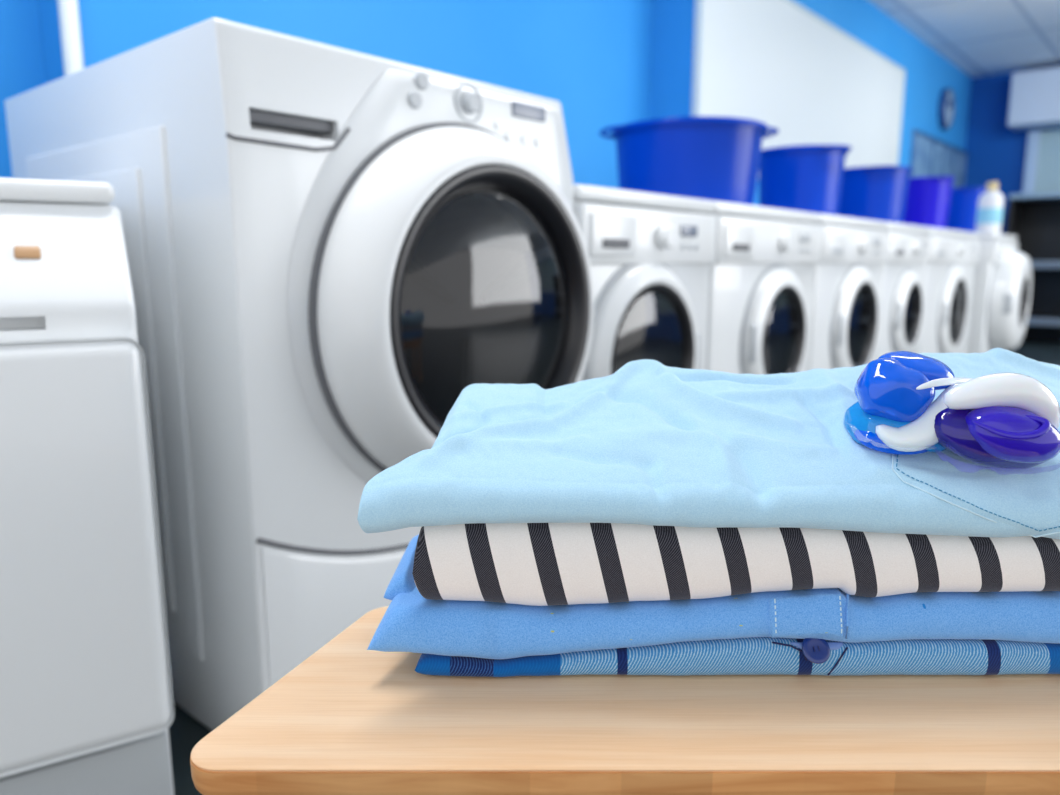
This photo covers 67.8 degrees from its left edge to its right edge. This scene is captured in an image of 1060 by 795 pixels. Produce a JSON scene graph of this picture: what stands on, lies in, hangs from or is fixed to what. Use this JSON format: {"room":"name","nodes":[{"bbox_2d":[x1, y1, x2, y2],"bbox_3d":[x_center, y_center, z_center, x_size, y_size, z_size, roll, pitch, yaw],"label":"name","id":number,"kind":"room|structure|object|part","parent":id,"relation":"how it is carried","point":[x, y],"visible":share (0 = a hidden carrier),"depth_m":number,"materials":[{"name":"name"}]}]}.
{"room":"laundry","nodes":[
{"label":"laundry","id":0,"kind":"room"},
{"bbox_2d":[0,0,971,205],"bbox_3d":[0.625,-1.189,3.998,0.590,2.408,10.297,8,13,40],"label":"wall","id":1,"kind":"structure","parent":0,"point":[607,63],"depth_m":3.14,"materials":[{"name":"blue paint"}]},
{"bbox_2d":[58,0,83,75],"bbox_3d":[-1.088,-0.824,1.874,0.042,2.408,0.042,8,13,40],"label":"pipe","id":2,"kind":"object","parent":1,"relation":"attached to","point":[69,19],"visible":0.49,"depth_m":1.85,"materials":[{"name":"white"}]},
{"bbox_2d":[691,0,905,178],"bbox_3d":[1.757,-1.747,4.752,0.036,0.955,3.060,8,13,40],"label":"whiteboard","id":3,"kind":"object","parent":1,"relation":"attached to","point":[778,64],"visible":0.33,"depth_m":4.40,"materials":[{"name":"white"}]},
{"bbox_2d":[909,129,968,187],"bbox_3d":[3.615,-1.984,6.912,0.028,0.485,1.850,8,13,40],"label":"notice board","id":4,"kind":"object","parent":1,"relation":"attached to","point":[930,155],"visible":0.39,"depth_m":6.70,"materials":[{"name":"blue"}]},
{"bbox_2d":[938,88,954,129],"bbox_3d":[3.575,-2.473,6.754,0.061,0.336,0.336,8,13,40],"label":"wall clock","id":5,"kind":"object","parent":1,"relation":"attached to","point":[946,104],"visible":1,"depth_m":6.70,"materials":[{"name":"blue"}]},
{"bbox_2d":[168,340,1059,794],"bbox_3d":[2.950,0.386,2.242,6.720,0.100,10.297,8,13,40],"label":"floor","id":6,"kind":"structure","parent":0,"point":[185,731],"depth_m":1.21,"materials":[{"name":"tile"}]},
{"bbox_2d":[0,177,173,794],"bbox_3d":[-0.792,0.159,0.904,0.623,0.800,0.425,-6,11,-31],"label":"washing machine","id":7,"kind":"object","parent":6,"relation":"on","point":[87,707],"visible":1,"depth_m":0.85,"materials":[{"name":"white metal"}]},
{"bbox_3d":[-0.821,-0.230,0.879,0.616,0.024,0.325,-6,11,-31],"label":"lid","id":8,"kind":"part","parent":7,"relation":"part of","materials":[{"name":"white plastic"}]},
{"bbox_3d":[-0.705,0.503,0.816,0.612,0.148,0.032,-6,11,-31],"label":"kick panel","id":9,"kind":"part","parent":7,"relation":"part of","materials":[{"name":"grey metal"}]},
{"bbox_2d":[5,17,593,730],"bbox_3d":[-0.397,-0.041,1.480,0.888,1.000,0.700,8,13,40],"label":"washing machine","id":10,"kind":"object","parent":6,"relation":"on","point":[327,245],"visible":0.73,"depth_m":1.10,"materials":[{"name":"white metal"}]},
{"bbox_3d":[-0.685,-0.013,1.283,0.520,0.770,0.010,8,13,40],"label":"panel","id":11,"kind":"part","parent":10,"relation":"part of","materials":[{"name":"white metal"}]},
{"bbox_3d":[-0.140,0.297,1.322,0.013,0.285,0.664,8,13,40],"label":"panel","id":12,"kind":"part","parent":10,"relation":"part of","materials":[{"name":"white metal"}]},
{"bbox_3d":[-0.077,-0.134,1.248,0.100,0.568,0.568,8,13,40],"label":"door","id":13,"kind":"part","parent":10,"relation":"part of","materials":[{"name":"white plastic"}]},
{"bbox_3d":[-0.043,-0.128,1.219,0.036,0.380,0.380,8,13,40],"label":"door glass","id":14,"kind":"part","parent":10,"relation":"part of","materials":[{"name":"black glass"}]},
{"bbox_2d":[190,606,1059,794],"bbox_3d":[0.128,0.398,0.546,0.624,0.450,0.198,0,10,0],"label":"side table","id":15,"kind":"object","parent":6,"relation":"on","point":[350,718],"visible":0.8,"depth_m":0.44,"materials":[{"name":"brown wood"}]},
{"bbox_2d":[415,637,1059,676],"bbox_3d":[0.174,0.155,0.546,0.493,0.029,0.121,0,10,0],"label":"plaid shirt","id":16,"kind":"object","parent":15,"relation":"on","point":[752,655],"visible":0.19,"depth_m":0.50,"materials":[{"name":"blue fabric"}]},
{"bbox_2d":[367,535,1059,658],"bbox_3d":[0.159,0.135,0.543,0.522,0.049,0.123,0,10,0],"label":"shirt","id":17,"kind":"object","parent":16,"relation":"on","point":[414,623],"visible":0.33,"depth_m":0.49,"materials":[{"name":"blue fabric"}]},
{"bbox_2d":[412,523,1059,605],"bbox_3d":[0.174,0.094,0.542,0.493,0.064,0.116,0,10,0],"label":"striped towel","id":18,"kind":"object","parent":17,"relation":"on","point":[533,564],"visible":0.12,"depth_m":0.49,"materials":[{"name":"white fabric"}]},
{"bbox_2d":[357,348,1059,538],"bbox_3d":[0.158,0.024,0.542,0.524,0.104,0.164,0,10,0],"label":"shirt","id":19,"kind":"object","parent":18,"relation":"on","point":[646,442],"visible":0.88,"depth_m":0.49,"materials":[{"name":"fabric"}]},
{"bbox_2d":[843,351,973,454],"bbox_3d":[0.243,0.002,0.505,0.076,0.062,0.062,1,10,3],"label":"capsule","id":20,"kind":"object","parent":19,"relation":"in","point":[894,412],"visible":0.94,"depth_m":0.49,"materials":[{"name":"blue plastic"}]},
{"bbox_2d":[934,373,1059,469],"bbox_3d":[0.285,0.014,0.482,0.084,0.060,0.060,-1,10,-3],"label":"capsule","id":21,"kind":"object","parent":19,"relation":"on","point":[996,420],"visible":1,"depth_m":0.47,"materials":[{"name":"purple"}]},
{"bbox_2d":[573,184,716,380],"bbox_3d":[0.049,-0.045,1.929,0.636,0.855,0.538,8,13,40],"label":"washing machine","id":22,"kind":"object","parent":6,"relation":"on","point":[651,255],"visible":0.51,"depth_m":1.65,"materials":[{"name":"white metal"}]},
{"bbox_3d":[0.161,-0.321,1.558,0.022,0.086,0.160,8,13,40],"label":"detergent drawer","id":23,"kind":"part","parent":22,"relation":"part of","materials":[{"name":"white plastic"}]},
{"bbox_3d":[0.170,-0.304,1.553,0.006,0.018,0.090,8,13,40],"label":"drawer handle","id":24,"kind":"part","parent":22,"relation":"part of","materials":[{"name":"grey plastic"}]},
{"bbox_3d":[0.258,-0.077,1.704,0.036,0.422,0.422,8,13,40],"label":"door","id":25,"kind":"part","parent":22,"relation":"part of","materials":[{"name":"white plastic"}]},
{"bbox_3d":[0.037,-0.454,1.870,0.604,0.028,0.538,8,13,40],"label":"panel","id":26,"kind":"part","parent":22,"relation":"part of","materials":[{"name":"white plastic"}]},
{"bbox_3d":[0.264,-0.344,1.691,0.026,0.114,0.530,8,13,40],"label":"control panel","id":27,"kind":"part","parent":22,"relation":"part of","materials":[{"name":"white plastic"}]},
{"bbox_3d":[0.264,-0.076,1.699,0.009,0.300,0.300,8,13,40],"label":"door glass","id":28,"kind":"part","parent":22,"relation":"part of","materials":[{"name":"black glass"}]},
{"bbox_3d":[0.389,-0.101,1.844,0.013,0.100,0.024,8,13,40],"label":"door handle","id":29,"kind":"part","parent":22,"relation":"part of","materials":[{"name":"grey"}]},
{"bbox_2d":[702,201,821,374],"bbox_3d":[0.444,-0.123,2.383,0.636,0.855,0.659,8,13,40],"label":"washing machine","id":30,"kind":"object","parent":6,"relation":"on","point":[761,276],"visible":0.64,"depth_m":2.09,"materials":[{"name":"white metal"}]},
{"bbox_2d":[599,116,778,204],"bbox_3d":[0.457,-0.659,2.295,0.444,0.231,0.444,9,13,42],"label":"basin","id":31,"kind":"object","parent":30,"relation":"on","point":[713,158],"visible":0.81,"depth_m":2.12,"materials":[{"name":"blue plastic"}]},
{"bbox_3d":[0.230,-0.762,2.261,0.059,0.011,0.194,-1,10,-4],"label":"handle","id":32,"kind":"part","parent":31,"relation":"part of","materials":[{"name":"blue plastic"}]},
{"bbox_3d":[0.684,-0.767,2.292,0.059,0.011,0.194,-1,10,-4],"label":"handle","id":33,"kind":"part","parent":31,"relation":"part of","materials":[{"name":"blue plastic"}]},
{"bbox_3d":[0.517,-0.391,1.966,0.022,0.086,0.160,8,13,40],"label":"detergent drawer","id":34,"kind":"part","parent":30,"relation":"part of","materials":[{"name":"white plastic"}]},
{"bbox_3d":[0.526,-0.374,1.961,0.006,0.018,0.090,8,13,40],"label":"drawer handle","id":35,"kind":"part","parent":30,"relation":"part of","materials":[{"name":"grey plastic"}]},
{"bbox_3d":[0.588,-0.140,2.073,0.013,0.100,0.024,8,13,40],"label":"door handle","id":36,"kind":"part","parent":30,"relation":"part of","materials":[{"name":"grey plastic"}]},
{"bbox_3d":[0.432,-0.532,2.323,0.604,0.028,0.659,8,13,40],"label":"panel","id":37,"kind":"part","parent":30,"relation":"part of","materials":[{"name":"white plastic"}]},
{"bbox_3d":[0.659,-0.421,2.144,0.026,0.114,0.651,8,13,40],"label":"control panel","id":38,"kind":"part","parent":30,"relation":"part of","materials":[{"name":"white plastic"}]},
{"bbox_3d":[0.700,-0.164,2.211,0.036,0.394,0.394,8,13,40],"label":"door","id":39,"kind":"part","parent":30,"relation":"part of","materials":[{"name":"white plastic"}]},
{"bbox_3d":[0.706,-0.163,2.206,0.009,0.258,0.258,8,13,40],"label":"door glass","id":40,"kind":"part","parent":30,"relation":"part of","materials":[{"name":"black glass"}]},
{"bbox_2d":[809,214,888,369],"bbox_3d":[0.872,-0.207,2.873,0.636,0.855,0.638,8,13,40],"label":"washing machine","id":41,"kind":"object","parent":6,"relation":"on","point":[848,274],"visible":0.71,"depth_m":2.58,"materials":[{"name":"white metal"}]},
{"bbox_2d":[759,145,851,215],"bbox_3d":[0.997,-0.778,2.912,0.339,0.256,0.322,3,10,19],"label":"basin","id":42,"kind":"object","parent":41,"relation":"on","point":[805,178],"visible":0.77,"depth_m":2.79,"materials":[{"name":"blue plastic"}]},
{"bbox_3d":[1.077,-0.871,2.744,0.145,0.011,0.053,-5,11,-28],"label":"handle","id":43,"kind":"part","parent":42,"relation":"part of","materials":[{"name":"blue plastic"}]},
{"bbox_3d":[0.952,-0.477,2.465,0.022,0.086,0.160,8,13,40],"label":"detergent drawer","id":44,"kind":"part","parent":41,"relation":"part of","materials":[{"name":"white plastic"}]},
{"bbox_3d":[0.961,-0.460,2.460,0.006,0.018,0.090,8,13,40],"label":"drawer handle","id":45,"kind":"part","parent":41,"relation":"part of","materials":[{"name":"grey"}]},
{"bbox_3d":[1.008,-0.218,2.555,0.013,0.100,0.024,8,13,40],"label":"door handle","id":46,"kind":"part","parent":41,"relation":"part of","materials":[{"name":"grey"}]},
{"bbox_3d":[0.860,-0.617,2.814,0.604,0.028,0.638,8,13,40],"label":"panel","id":47,"kind":"part","parent":41,"relation":"part of","materials":[{"name":"white plastic"}]},
{"bbox_3d":[1.087,-0.506,2.635,0.026,0.114,0.630,8,13,40],"label":"control panel","id":48,"kind":"part","parent":41,"relation":"part of","materials":[{"name":"white plastic"}]},
{"bbox_3d":[1.124,-0.243,2.698,0.036,0.406,0.406,8,13,40],"label":"door","id":49,"kind":"part","parent":41,"relation":"part of","materials":[{"name":"white plastic"}]},
{"bbox_3d":[1.130,-0.242,2.692,0.009,0.264,0.264,8,13,40],"label":"door glass","id":50,"kind":"part","parent":41,"relation":"part of","materials":[{"name":"black glass"}]},
{"bbox_2d":[875,222,931,359],"bbox_3d":[1.270,-0.286,3.329,0.636,0.855,0.566,8,13,40],"label":"washing machine","id":51,"kind":"object","parent":6,"relation":"on","point":[909,248],"visible":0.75,"depth_m":3.04,"materials":[{"name":"white metal"}]},
{"bbox_2d":[838,165,912,223],"bbox_3d":[1.511,-0.879,3.502,0.342,0.255,0.323,-9,13,-41],"label":"basin","id":52,"kind":"object","parent":51,"relation":"on","point":[879,193],"visible":0.66,"depth_m":3.38,"materials":[{"name":"blue plastic"}]},
{"bbox_3d":[1.492,-0.968,3.315,0.146,0.011,0.053,1,10,6],"label":"handle","id":53,"kind":"part","parent":52,"relation":"part of","materials":[{"name":"blue plastic"}]},
{"bbox_3d":[1.373,-0.560,2.948,0.022,0.086,0.160,8,13,40],"label":"detergent drawer","id":54,"kind":"part","parent":51,"relation":"part of","materials":[{"name":"white plastic"}]},
{"bbox_3d":[1.414,-0.311,3.019,0.013,0.100,0.024,8,13,40],"label":"door handle","id":55,"kind":"part","parent":51,"relation":"part of","materials":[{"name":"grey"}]},
{"bbox_3d":[1.382,-0.543,2.943,0.006,0.018,0.090,8,13,40],"label":"drawer handle","id":56,"kind":"part","parent":51,"relation":"part of","materials":[{"name":"grey plastic"}]},
{"bbox_3d":[1.257,-0.695,3.270,0.604,0.028,0.566,8,13,40],"label":"panel","id":57,"kind":"part","parent":51,"relation":"part of","materials":[{"name":"white plastic"}]},
{"bbox_3d":[1.508,-0.331,3.136,0.036,0.340,0.340,8,13,40],"label":"door","id":58,"kind":"part","parent":51,"relation":"part of","materials":[{"name":"white plastic"}]},
{"bbox_3d":[1.484,-0.584,3.091,0.026,0.114,0.558,8,13,40],"label":"control panel","id":59,"kind":"part","parent":51,"relation":"part of","materials":[{"name":"white plastic"}]},
{"bbox_3d":[1.514,-0.330,3.131,0.009,0.208,0.208,8,13,40],"label":"door glass","id":60,"kind":"part","parent":51,"relation":"part of","materials":[{"name":"black glass"}]},
{"bbox_2d":[918,227,979,352],"bbox_3d":[1.750,-0.381,3.880,0.636,0.855,0.892,8,13,40],"label":"washing machine","id":61,"kind":"object","parent":6,"relation":"on","point":[949,273],"visible":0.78,"depth_m":3.57,"materials":[{"name":"white metal"}]},
{"bbox_2d":[903,176,953,228],"bbox_3d":[2.064,-1.001,4.134,0.264,0.282,0.295,5,11,28],"label":"basin","id":62,"kind":"object","parent":61,"relation":"on","point":[928,198],"visible":0.63,"depth_m":4.03,"materials":[{"name":"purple plastic"}]},
{"bbox_3d":[2.091,-1.108,3.973,0.123,0.011,0.050,-2,10,-11],"label":"handle","id":63,"kind":"part","parent":62,"relation":"part of","materials":[{"name":"blue plastic"}]},
{"bbox_3d":[1.760,-0.636,3.392,0.022,0.086,0.200,8,13,40],"label":"detergent drawer","id":64,"kind":"part","parent":61,"relation":"part of","materials":[{"name":"white plastic"}]},
{"bbox_3d":[1.769,-0.619,3.387,0.006,0.018,0.130,8,13,40],"label":"drawer handle","id":65,"kind":"part","parent":61,"relation":"part of","materials":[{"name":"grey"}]},
{"bbox_3d":[1.867,-0.374,3.543,0.013,0.100,0.024,8,13,40],"label":"door handle","id":66,"kind":"part","parent":61,"relation":"part of","materials":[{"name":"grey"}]},
{"bbox_3d":[1.738,-0.790,3.821,0.604,0.028,0.892,8,13,40],"label":"panel","id":67,"kind":"part","parent":61,"relation":"part of","materials":[{"name":"white plastic"}]},
{"bbox_3d":[1.990,-0.400,3.694,0.036,0.430,0.430,8,13,40],"label":"door","id":68,"kind":"part","parent":61,"relation":"part of","materials":[{"name":"white plastic"}]},
{"bbox_3d":[1.964,-0.679,3.642,0.026,0.114,0.884,8,13,40],"label":"control panel","id":69,"kind":"part","parent":61,"relation":"part of","materials":[{"name":"white plastic"}]},
{"bbox_3d":[1.996,-0.399,3.689,0.009,0.278,0.278,8,13,40],"label":"door glass","id":70,"kind":"part","parent":61,"relation":"part of","materials":[{"name":"black glass"}]},
{"bbox_2d":[967,233,1031,352],"bbox_3d":[2.335,-0.479,4.450,0.780,0.855,0.612,8,13,40],"label":"washing machine","id":71,"kind":"object","parent":6,"relation":"on","point":[1002,283],"visible":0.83,"depth_m":4.06,"materials":[{"name":"white metal"}]},
{"bbox_2d":[946,187,986,231],"bbox_3d":[2.571,-1.092,4.670,0.291,0.279,0.265,-5,11,-26],"label":"basin","id":72,"kind":"object","parent":71,"relation":"on","point":[963,206],"visible":0.43,"depth_m":4.57,"materials":[{"name":"blue plastic"}]},
{"bbox_3d":[2.514,-1.200,4.520,0.122,0.011,0.050,4,11,23],"label":"handle","id":73,"kind":"part","parent":72,"relation":"part of","materials":[{"name":"blue plastic"}]},
{"bbox_2d":[975,182,1003,233],"bbox_3d":[2.504,-1.027,4.289,0.122,0.280,0.122,8,13,40],"label":"bottle","id":74,"kind":"object","parent":71,"relation":"on","point":[990,203],"visible":0.84,"depth_m":4.25,"materials":[{"name":"white plastic"}]},
{"bbox_3d":[2.291,-0.892,4.418,0.664,0.028,0.612,8,13,40],"label":"panel","id":75,"kind":"part","parent":71,"relation":"part of","materials":[{"name":"white plastic"}]},
{"bbox_3d":[2.414,-0.751,4.059,0.022,0.086,0.160,8,13,40],"label":"detergent drawer","id":76,"kind":"part","parent":71,"relation":"part of","materials":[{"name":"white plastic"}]},
{"bbox_3d":[2.541,-0.778,4.220,0.026,0.114,0.604,8,13,40],"label":"control panel","id":77,"kind":"part","parent":71,"relation":"part of","materials":[{"name":"white plastic"}]},
{"bbox_3d":[2.438,-0.479,4.024,0.043,0.100,0.024,8,13,40],"label":"door handle","id":78,"kind":"part","parent":71,"relation":"part of","materials":[{"name":"grey plastic"}]},
{"bbox_3d":[2.585,-0.514,4.226,0.120,0.540,0.540,8,13,40],"label":"door","id":79,"kind":"part","parent":71,"relation":"part of","materials":[{"name":"white plastic"}]},
{"bbox_2d":[1006,192,1059,341],"bbox_3d":[5.276,-0.868,6.284,2.600,1.578,0.440,8,13,40],"label":"shelving unit","id":80,"kind":"object","parent":6,"relation":"on","point":[1034,218],"visible":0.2,"depth_m":7.06,"materials":[{"name":"black metal"}]},
{"bbox_3d":[5.276,-1.625,6.154,2.600,0.040,0.440,8,13,40],"label":"panel","id":81,"kind":"part","parent":80,"relation":"part of","materials":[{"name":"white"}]},
{"bbox_3d":[5.276,-0.572,6.335,2.540,0.050,0.400,8,13,40],"label":"shelf","id":82,"kind":"part","parent":80,"relation":"part of","materials":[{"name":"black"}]},
{"bbox_2d":[869,0,1059,77],"bbox_3d":[2.950,-2.086,1.817,6.720,0.100,10.297,8,13,40],"label":"ceiling","id":83,"kind":"structure","parent":0,"point":[981,38],"depth_m":5.86,"materials":[{"name":"paint"}]},
{"bbox_2d":[965,66,1059,234],"bbox_3d":[6.496,-1.473,5.651,6.130,2.408,0.100,8,13,40],"label":"wall","id":84,"kind":"structure","parent":0,"point":[997,152],"depth_m":7.32,"materials":[{"name":"blue paint"}]},
{"bbox_2d":[1007,67,1059,130],"bbox_3d":[6.125,-2.381,5.537,4.747,0.454,0.319,8,13,40],"label":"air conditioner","id":85,"kind":"object","parent":84,"relation":"attached to","point":[1034,102],"visible":1,"depth_m":6.83,"materials":[{"name":"white plastic"}]},
{"bbox_2d":[1022,129,1059,192],"bbox_3d":[6.251,-1.593,5.717,4.613,1.122,0.090,8,13,40],"label":"window","id":86,"kind":"structure","parent":84,"relation":"in","point":[1042,162],"depth_m":7.06,"materials":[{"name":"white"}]},
{"bbox_3d":[6.250,-1.593,5.716,4.613,1.122,0.088,8,13,40],"label":"frame","id":87,"kind":"part","parent":86,"relation":"part of","materials":[{"name":"white"}]}
]}

